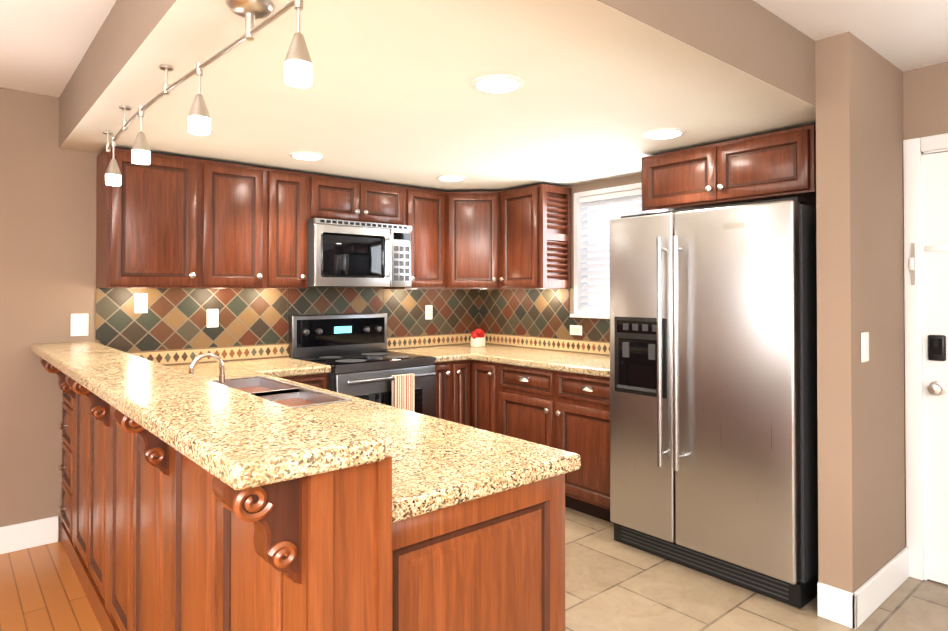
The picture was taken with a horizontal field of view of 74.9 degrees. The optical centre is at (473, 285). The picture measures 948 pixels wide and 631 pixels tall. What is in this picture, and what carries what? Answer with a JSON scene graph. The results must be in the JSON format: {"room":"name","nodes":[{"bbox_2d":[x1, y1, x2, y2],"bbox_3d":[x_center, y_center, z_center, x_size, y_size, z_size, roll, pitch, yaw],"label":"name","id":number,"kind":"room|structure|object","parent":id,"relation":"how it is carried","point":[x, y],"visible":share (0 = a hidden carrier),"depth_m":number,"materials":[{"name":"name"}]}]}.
{"room":"kitchen","nodes":[
{"label":"kitchen","id":0,"kind":"room"},
{"bbox_2d":[0,541,101,630],"bbox_3d":[-1.382,1.381,-1.101,5.400,0.050,8.000,1,-1,-41],"label":"floor","id":1,"kind":"structure","parent":0,"point":[41,588],"depth_m":2.80,"materials":[{"name":"brown wood"}]},
{"bbox_2d":[40,353,564,630],"bbox_3d":[-1.007,0.835,2.487,0.998,1.119,3.039,1,-1,-41],"label":"peninsula bar","id":2,"kind":"object","parent":1,"relation":"on","point":[157,534],"visible":0.81,"depth_m":1.53,"materials":[{"name":"brown wood"}]},
{"bbox_2d":[31,341,385,489],"bbox_3d":[-1.271,0.324,2.248,0.290,0.045,3.067,1,-1,-41],"label":"countertop","id":3,"kind":"structure","parent":2,"relation":"on","point":[234,439],"depth_m":1.33,"materials":[{"name":"beige stone"}]},
{"bbox_2d":[168,357,580,522],"bbox_3d":[-0.747,0.500,2.764,1.121,0.045,2.962,1,-1,-41],"label":"countertop","id":4,"kind":"structure","parent":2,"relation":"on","point":[438,463],"depth_m":1.75,"materials":[{"name":"stone"}]},
{"bbox_2d":[0,87,462,540],"bbox_3d":[-3.044,0.178,2.854,8.300,2.440,0.150,1,-1,-41],"label":"wall","id":5,"kind":"structure","parent":0,"point":[47,236],"depth_m":3.34,"materials":[{"name":"paint"}]},
{"bbox_2d":[0,516,58,554],"bbox_3d":[-4.141,1.317,1.794,4.910,0.140,0.016,1,-1,-41],"label":"baseboard","id":6,"kind":"structure","parent":5,"relation":"attached to","point":[16,537],"depth_m":3.30,"materials":[{"name":"white wood"}]},
{"bbox_2d":[71,314,88,335],"bbox_3d":[-2.207,0.222,3.463,0.085,0.125,0.009,1,-1,-41],"label":"outlet","id":7,"kind":"object","parent":5,"relation":"attached to","point":[79,324],"depth_m":3.46,"materials":[{"name":"white plastic"}]},
{"bbox_2d":[96,148,203,287],"bbox_3d":[-1.869,-0.359,3.554,0.470,0.750,0.318,1,-1,-41],"label":"upper cabinet","id":8,"kind":"object","parent":5,"relation":"attached to","point":[165,221],"depth_m":3.43,"materials":[{"name":"brown wood"}]},
{"bbox_2d":[204,160,267,287],"bbox_3d":[-1.542,-0.356,3.834,0.391,0.750,0.318,1,-1,-41],"label":"upper cabinet","id":9,"kind":"object","parent":5,"relation":"attached to","point":[235,195],"depth_m":3.72,"materials":[{"name":"brown wood"}]},
{"bbox_2d":[95,287,478,365],"bbox_3d":[-1.051,0.255,4.452,2.888,0.478,0.007,1,-1,-41],"label":"tile backsplash","id":10,"kind":"structure","parent":5,"relation":"attached to","point":[170,327],"depth_m":4.09,"materials":[{"name":"tile"}]},
{"bbox_2d":[134,293,147,312],"bbox_3d":[-1.969,0.106,3.660,0.072,0.116,0.007,1,-1,-41],"label":"outlet","id":11,"kind":"object","parent":10,"relation":"attached to","point":[140,299],"depth_m":3.66,"materials":[{"name":"white plastic"}]},
{"bbox_2d":[207,309,218,327],"bbox_3d":[-1.657,0.210,3.925,0.072,0.116,0.007,1,-1,-41],"label":"outlet","id":12,"kind":"object","parent":10,"relation":"attached to","point":[212,314],"depth_m":3.92,"materials":[{"name":"white plastic"}]},
{"bbox_2d":[425,305,432,319],"bbox_3d":[-0.366,0.222,5.030,0.072,0.116,0.007,1,-1,-41],"label":"outlet","id":13,"kind":"object","parent":10,"relation":"attached to","point":[428,308],"depth_m":5.03,"materials":[{"name":"white plastic"}]},
{"bbox_2d":[268,168,311,288],"bbox_3d":[-1.285,-0.354,4.054,0.285,0.750,0.318,1,-1,-41],"label":"upper cabinet","id":14,"kind":"object","parent":5,"relation":"attached to","point":[289,192],"depth_m":3.94,"materials":[{"name":"brown wood"}]},
{"bbox_2d":[312,174,407,225],"bbox_3d":[-0.888,-0.578,4.396,0.760,0.295,0.318,1,-1,-41],"label":"upper cabinet","id":15,"kind":"object","parent":5,"relation":"attached to","point":[335,198],"depth_m":4.27,"materials":[{"name":"brown wood"}]},
{"bbox_2d":[307,218,411,286],"bbox_3d":[-0.846,-0.208,4.342,0.754,0.440,0.447,1,-1,-41],"label":"over-the-range microwave","id":16,"kind":"object","parent":15,"relation":"attached to","point":[343,253],"visible":0.96,"depth_m":4.17,"materials":[{"name":"grey metal"}]},
{"bbox_2d":[383,187,447,288],"bbox_3d":[-0.453,-0.346,4.766,0.385,0.750,0.318,1,-1,-41],"label":"upper cabinet","id":17,"kind":"object","parent":5,"relation":"attached to","point":[427,209],"depth_m":4.66,"materials":[{"name":"brown wood"}]},
{"bbox_2d":[448,191,499,288],"bbox_3d":[0.011,-0.344,4.977,0.600,0.750,0.600,1,-1,-41],"label":"upper cabinet","id":18,"kind":"object","parent":5,"relation":"attached to","point":[473,217],"depth_m":4.75,"materials":[{"name":"brown wood"}]},
{"bbox_2d":[59,0,815,191],"bbox_3d":[-0.141,-0.897,3.264,3.070,0.280,3.020,1,-1,-41],"label":"ceiling soffit","id":19,"kind":"structure","parent":0,"point":[390,95],"depth_m":2.45,"materials":[{"name":"paint"}]},
{"bbox_2d":[103,0,312,185],"bbox_3d":[-0.833,-0.626,1.933,0.149,0.291,3.062,1,-1,-41],"label":"pendant lights","id":20,"kind":"object","parent":19,"relation":"hanging from","point":[298,63],"visible":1,"depth_m":1.80,"materials":[{"name":"grey metal"}]},
{"bbox_2d":[289,151,324,159],"bbox_3d":[-0.970,-0.747,3.593,0.203,0.014,0.203,0,-1,4],"label":"recessed light","id":21,"kind":"object","parent":19,"relation":"attached to","point":[301,155],"depth_m":3.56,"materials":[{"name":"white"}]},
{"bbox_2d":[437,175,465,180],"bbox_3d":[-0.157,-0.740,4.288,0.203,0.014,0.203,0,-1,4],"label":"recessed light","id":22,"kind":"object","parent":19,"relation":"attached to","point":[442,177],"depth_m":4.26,"materials":[{"name":"white"}]},
{"bbox_2d":[471,74,523,93],"bbox_3d":[0.090,-0.760,2.354,0.203,0.014,0.203,0,-1,4],"label":"recessed light","id":23,"kind":"object","parent":19,"relation":"attached to","point":[497,83],"depth_m":2.33,"materials":[{"name":"white"}]},
{"bbox_2d":[643,128,685,139],"bbox_3d":[0.949,-0.753,3.089,0.203,0.014,0.203,0,-1,4],"label":"recessed light","id":24,"kind":"object","parent":19,"relation":"attached to","point":[660,133],"depth_m":3.06,"materials":[{"name":"white"}]},
{"bbox_2d":[0,0,947,96],"bbox_3d":[-0.395,-1.125,-0.229,8.300,0.100,8.300,1,-1,-41],"label":"ceiling","id":25,"kind":"structure","parent":0,"point":[44,45],"depth_m":2.53,"materials":[{"name":"paint"}]},
{"bbox_2d":[491,62,947,355],"bbox_3d":[2.701,0.173,2.407,0.150,2.440,8.000,1,-1,-41],"label":"wall","id":26,"kind":"structure","parent":0,"point":[925,101],"depth_m":2.97,"materials":[{"name":"paint"}]},
{"bbox_2d":[500,184,567,288],"bbox_3d":[0.448,-0.347,4.682,0.318,0.750,0.417,1,-1,-41],"label":"upper cabinet","id":27,"kind":"object","parent":26,"relation":"attached to","point":[520,208],"depth_m":4.56,"materials":[{"name":"brown wood"}]},
{"bbox_2d":[541,184,570,287],"bbox_3d":[0.599,-0.349,4.501,0.306,0.742,0.030,1,-1,-41],"label":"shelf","id":28,"kind":"object","parent":27,"relation":"attached to","point":[546,236],"visible":1,"depth_m":4.49,"materials":[{"name":"brown wood"}]},
{"bbox_2d":[479,289,609,355],"bbox_3d":[0.687,0.262,4.635,0.007,0.468,1.950,1,-1,-41],"label":"tile backsplash","id":29,"kind":"structure","parent":26,"relation":"attached to","point":[526,318],"depth_m":4.85,"materials":[{"name":"tile"}]},
{"bbox_2d":[570,325,581,334],"bbox_3d":[0.750,0.332,4.552,0.007,0.072,0.116,1,-1,-41],"label":"outlet","id":30,"kind":"object","parent":29,"relation":"attached to","point":[574,329],"depth_m":4.55,"materials":[{"name":"white plastic"}]},
{"bbox_2d":[570,182,648,318],"bbox_3d":[1.049,-0.226,4.308,0.175,0.920,0.850,1,-1,-41],"label":"blind","id":31,"kind":"object","parent":26,"relation":"attached to","point":[596,211],"visible":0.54,"depth_m":4.51,"materials":[{"name":"white plastic"}]},
{"bbox_2d":[642,125,815,212],"bbox_3d":[1.448,-0.581,3.363,0.517,0.310,0.931,1,-1,-41],"label":"upper cabinet","id":32,"kind":"object","parent":26,"relation":"attached to","point":[779,164],"depth_m":3.13,"materials":[{"name":"brown wood"}]},
{"bbox_2d":[903,133,947,584],"bbox_3d":[2.442,0.345,2.657,0.217,2.103,0.976,1,-1,-41],"label":"entry door","id":33,"kind":"structure","parent":26,"relation":"in","point":[925,177],"depth_m":2.94,"materials":[{"name":"white paint"}]},
{"bbox_2d":[565,507,947,630],"bbox_3d":[1.714,1.409,1.549,2.750,0.050,8.000,1,-1,-41],"label":"floor","id":34,"kind":"structure","parent":0,"point":[611,584],"depth_m":2.74,"materials":[{"name":"tile"}]},
{"bbox_2d":[279,373,327,389],"bbox_3d":[-1.269,0.972,3.855,0.488,0.874,0.617,1,-1,-41],"label":"base cabinet","id":35,"kind":"object","parent":34,"relation":"on","point":[317,380],"depth_m":3.73,"materials":[{"name":"brown wood"}]},
{"bbox_2d":[289,313,436,416],"bbox_3d":[-0.742,0.810,4.210,0.760,1.205,0.742,1,-1,-41],"label":"range","id":36,"kind":"object","parent":34,"relation":"on","point":[357,356],"visible":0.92,"depth_m":4.20,"materials":[{"name":"grey metal"}]},
{"bbox_2d":[432,360,470,425],"bbox_3d":[-0.361,0.980,4.632,0.360,0.874,0.617,1,-1,-41],"label":"base cabinet","id":37,"kind":"object","parent":34,"relation":"on","point":[452,378],"depth_m":4.43,"materials":[{"name":"brown wood"}]},
{"bbox_2d":[387,347,466,362],"bbox_3d":[-0.366,0.519,4.605,0.310,0.045,0.659,1,-1,-41],"label":"countertop","id":38,"kind":"structure","parent":37,"relation":"on","point":[443,355],"depth_m":4.49,"materials":[{"name":"beige stone"}]},
{"bbox_2d":[471,360,494,431],"bbox_3d":[0.296,0.980,4.616,0.617,0.874,0.300,1,-1,-41],"label":"base cabinet","id":39,"kind":"object","parent":34,"relation":"on","point":[482,372],"depth_m":4.42,"materials":[{"name":"brown wood"}]},
{"bbox_2d":[495,363,612,522],"bbox_3d":[0.741,0.975,4.096,0.617,0.874,1.069,1,-1,-41],"label":"base cabinet","id":40,"kind":"object","parent":34,"relation":"on","point":[567,411],"depth_m":3.83,"materials":[{"name":"brown wood"}]},
{"bbox_2d":[427,344,609,377],"bbox_3d":[0.430,0.517,4.425,0.667,0.045,1.969,1,-1,-41],"label":"countertop","id":41,"kind":"structure","parent":40,"relation":"on","point":[580,363],"depth_m":4.22,"materials":[{"name":"beige stone"}]},
{"bbox_2d":[470,329,484,346],"bbox_3d":[0.035,0.426,5.051,0.116,0.149,0.106,1,-1,-41],"label":"decorative pot","id":42,"kind":"object","parent":41,"relation":"on","point":[477,338],"visible":1,"depth_m":5.02,"materials":[{"name":"beige ceramic"}]},
{"bbox_2d":[610,197,817,608],"bbox_3d":[1.315,0.510,3.234,0.817,1.785,0.975,1,-1,-41],"label":"refrigerator","id":43,"kind":"object","parent":34,"relation":"on","point":[713,405],"visible":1,"depth_m":2.90,"materials":[{"name":"grey metal"}]},
{"bbox_2d":[815,32,905,592],"bbox_3d":[1.776,0.178,2.820,0.720,2.440,0.130,1,-1,-41],"label":"wall","id":44,"kind":"structure","parent":0,"point":[860,290],"depth_m":2.62,"materials":[{"name":"paint"}]},
{"bbox_2d":[861,332,868,361],"bbox_3d":[1.664,0.263,2.630,0.085,0.125,0.009,1,-1,-41],"label":"light switch","id":45,"kind":"object","parent":44,"relation":"attached to","point":[864,336],"depth_m":2.62,"materials":[{"name":"white plastic"}]},
{"bbox_2d":[844,547,908,629],"bbox_3d":[1.818,1.327,2.747,0.736,0.140,0.016,1,-1,-41],"label":"baseboard","id":46,"kind":"structure","parent":44,"relation":"attached to","point":[857,608],"depth_m":2.65,"materials":[{"name":"white wood"}]}
]}

